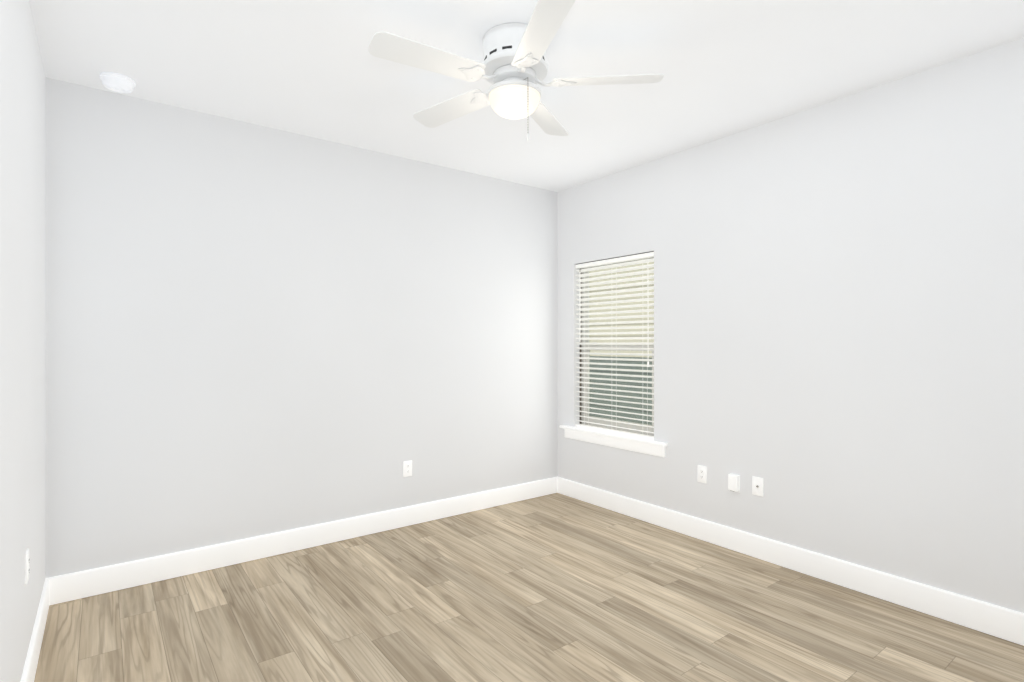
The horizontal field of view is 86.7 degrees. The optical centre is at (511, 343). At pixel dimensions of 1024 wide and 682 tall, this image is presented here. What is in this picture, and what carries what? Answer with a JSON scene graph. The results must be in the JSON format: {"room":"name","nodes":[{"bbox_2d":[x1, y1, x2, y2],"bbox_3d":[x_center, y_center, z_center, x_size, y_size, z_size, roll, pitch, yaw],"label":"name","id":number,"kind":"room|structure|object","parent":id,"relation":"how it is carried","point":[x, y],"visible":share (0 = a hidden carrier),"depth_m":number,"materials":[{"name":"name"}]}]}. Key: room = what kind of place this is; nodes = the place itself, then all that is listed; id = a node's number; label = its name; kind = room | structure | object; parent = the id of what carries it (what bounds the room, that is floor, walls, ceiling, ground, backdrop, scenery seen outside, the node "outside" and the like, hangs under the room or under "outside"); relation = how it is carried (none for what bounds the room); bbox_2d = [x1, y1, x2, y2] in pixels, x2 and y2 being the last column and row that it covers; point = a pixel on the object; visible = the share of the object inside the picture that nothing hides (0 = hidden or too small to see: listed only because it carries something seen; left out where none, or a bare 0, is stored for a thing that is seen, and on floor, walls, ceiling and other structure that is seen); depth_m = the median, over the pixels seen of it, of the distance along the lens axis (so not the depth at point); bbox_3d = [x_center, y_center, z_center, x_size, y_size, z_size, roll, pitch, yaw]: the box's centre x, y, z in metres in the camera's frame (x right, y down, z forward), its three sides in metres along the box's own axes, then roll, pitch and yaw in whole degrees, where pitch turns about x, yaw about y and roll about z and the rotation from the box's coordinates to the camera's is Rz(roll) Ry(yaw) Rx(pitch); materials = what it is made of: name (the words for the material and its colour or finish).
{"room":"empty bedroom","nodes":[
{"label":"empty bedroom","id":0,"kind":"room"},
{"bbox_2d":[0,0,45,681],"bbox_3d":[-1.257,-0.009,1.150,0.150,2.740,4.050,0,0,-37],"label":"wall","id":1,"kind":"structure","parent":0,"point":[22,302],"depth_m":1.97,"materials":[{"name":"paint"}]},
{"bbox_2d":[25,548,28,583],"bbox_3d":[-1.872,0.861,2.095,0.009,0.116,0.072,0,0,-37],"label":"electrical outlet","id":2,"kind":"object","parent":1,"relation":"attached to","point":[26,566],"visible":1,"depth_m":2.08,"materials":[{"name":"white plastic"}]},
{"bbox_2d":[21,578,48,681],"bbox_3d":[-1.236,1.288,1.260,0.016,0.140,3.900,0,0,-37],"label":"baseboard","id":3,"kind":"structure","parent":1,"relation":"attached to","point":[30,665],"depth_m":2.32,"materials":[{"name":"white wood"}]},
{"bbox_2d":[46,77,556,577],"bbox_3d":[-1.047,-0.009,3.940,3.850,2.740,0.150,0,0,-37],"label":"wall","id":4,"kind":"structure","parent":0,"point":[254,331],"depth_m":3.46,"materials":[{"name":"paint"}]},
{"bbox_2d":[48,477,556,604],"bbox_3d":[-0.997,1.288,3.874,3.550,0.140,0.016,0,0,-37],"label":"baseboard","id":5,"kind":"structure","parent":4,"relation":"attached to","point":[84,584],"depth_m":3.45,"materials":[{"name":"white wood"}]},
{"bbox_2d":[403,460,411,476],"bbox_3d":[-0.778,0.936,4.044,0.072,0.116,0.009,0,0,-37],"label":"electrical outlet","id":6,"kind":"object","parent":4,"relation":"attached to","point":[407,468],"visible":1,"depth_m":4.04,"materials":[{"name":"white plastic"}]},
{"bbox_2d":[29,0,1023,191],"bbox_3d":[0.174,-1.439,2.325,3.850,0.120,4.200,0,0,-37],"label":"ceiling","id":7,"kind":"structure","parent":0,"point":[314,68],"depth_m":2.66,"materials":[{"name":"paint"}]},
{"bbox_2d":[99,72,135,92],"bbox_3d":[-2.058,-1.352,2.832,0.154,0.054,0.154,0,0,-37],"label":"smoke detector","id":8,"kind":"object","parent":7,"relation":"attached to","point":[117,82],"visible":1,"depth_m":2.79,"materials":[{"name":"white plastic"}]},
{"bbox_2d":[368,0,663,140],"bbox_3d":[-0.026,-1.129,2.462,1.253,0.499,1.275,0,0,-37],"label":"ceiling fan","id":9,"kind":"object","parent":7,"relation":"hanging from","point":[512,68],"visible":1,"depth_m":2.36,"materials":[{"name":"white plastic"}]},
{"bbox_2d":[34,493,1023,681],"bbox_3d":[0.174,1.411,2.325,3.850,0.100,4.200,0,0,-37],"label":"floor","id":10,"kind":"structure","parent":0,"point":[556,587],"depth_m":2.67,"materials":[{"name":"brown wood"}]},
{"bbox_2d":[557,38,1023,612],"bbox_3d":[1.695,-0.009,3.380,0.150,2.740,4.050,0,0,-37],"label":"wall","id":11,"kind":"structure","parent":0,"point":[839,326],"depth_m":3.03,"materials":[{"name":"paint"}]},
{"bbox_2d":[559,425,667,456],"bbox_3d":[0.821,0.787,4.442,0.145,0.107,1.130,0,0,-37],"label":"window sill","id":12,"kind":"structure","parent":11,"relation":"attached to","point":[635,443],"depth_m":4.35,"materials":[{"name":"white wood"}]},
{"bbox_2d":[580,257,653,435],"bbox_3d":[0.894,0.018,4.497,0.078,1.433,0.870,0,0,-37],"label":"window","id":13,"kind":"structure","parent":11,"relation":"in","point":[636,427],"depth_m":4.59,"materials":[{"name":"glass"}]},
{"bbox_2d":[576,251,653,439],"bbox_3d":[0.837,0.017,4.454,0.060,1.430,0.858,0,0,-37],"label":"window blinds","id":14,"kind":"object","parent":13,"relation":"attached to","point":[617,260],"visible":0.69,"depth_m":4.42,"materials":[{"name":"white plastic"}]},
{"bbox_2d":[698,465,706,483],"bbox_3d":[1.315,0.906,3.751,0.009,0.116,0.072,0,0,-37],"label":"electrical outlet","id":15,"kind":"object","parent":11,"relation":"attached to","point":[702,474],"visible":1,"depth_m":3.75,"materials":[{"name":"white plastic"}]},
{"bbox_2d":[728,473,739,492],"bbox_3d":[1.451,0.917,3.550,0.034,0.112,0.070,0,0,-37],"label":"box","id":16,"kind":"object","parent":11,"relation":"attached to","point":[733,482],"visible":1,"depth_m":3.53,"materials":[{"name":"white plastic"}]},
{"bbox_2d":[752,476,762,496],"bbox_3d":[1.553,0.906,3.430,0.016,0.116,0.072,0,0,-37],"label":"outlet","id":17,"kind":"object","parent":11,"relation":"attached to","point":[757,485],"visible":1,"depth_m":3.43,"materials":[{"name":"white plastic"}]},
{"bbox_2d":[557,477,1023,645],"bbox_3d":[1.584,1.288,3.390,0.016,0.140,3.900,0,0,-37],"label":"baseboard","id":18,"kind":"structure","parent":11,"relation":"attached to","point":[991,619],"depth_m":3.09,"materials":[{"name":"white wood"}]},
{"label":"outside","id":19,"kind":"structure","parent":0,"visible":0},
{"bbox_2d":[589,262,653,424],"bbox_3d":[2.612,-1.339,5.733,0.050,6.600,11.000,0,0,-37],"label":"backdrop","id":20,"kind":"structure","parent":19,"point":[624,367],"depth_m":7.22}
]}

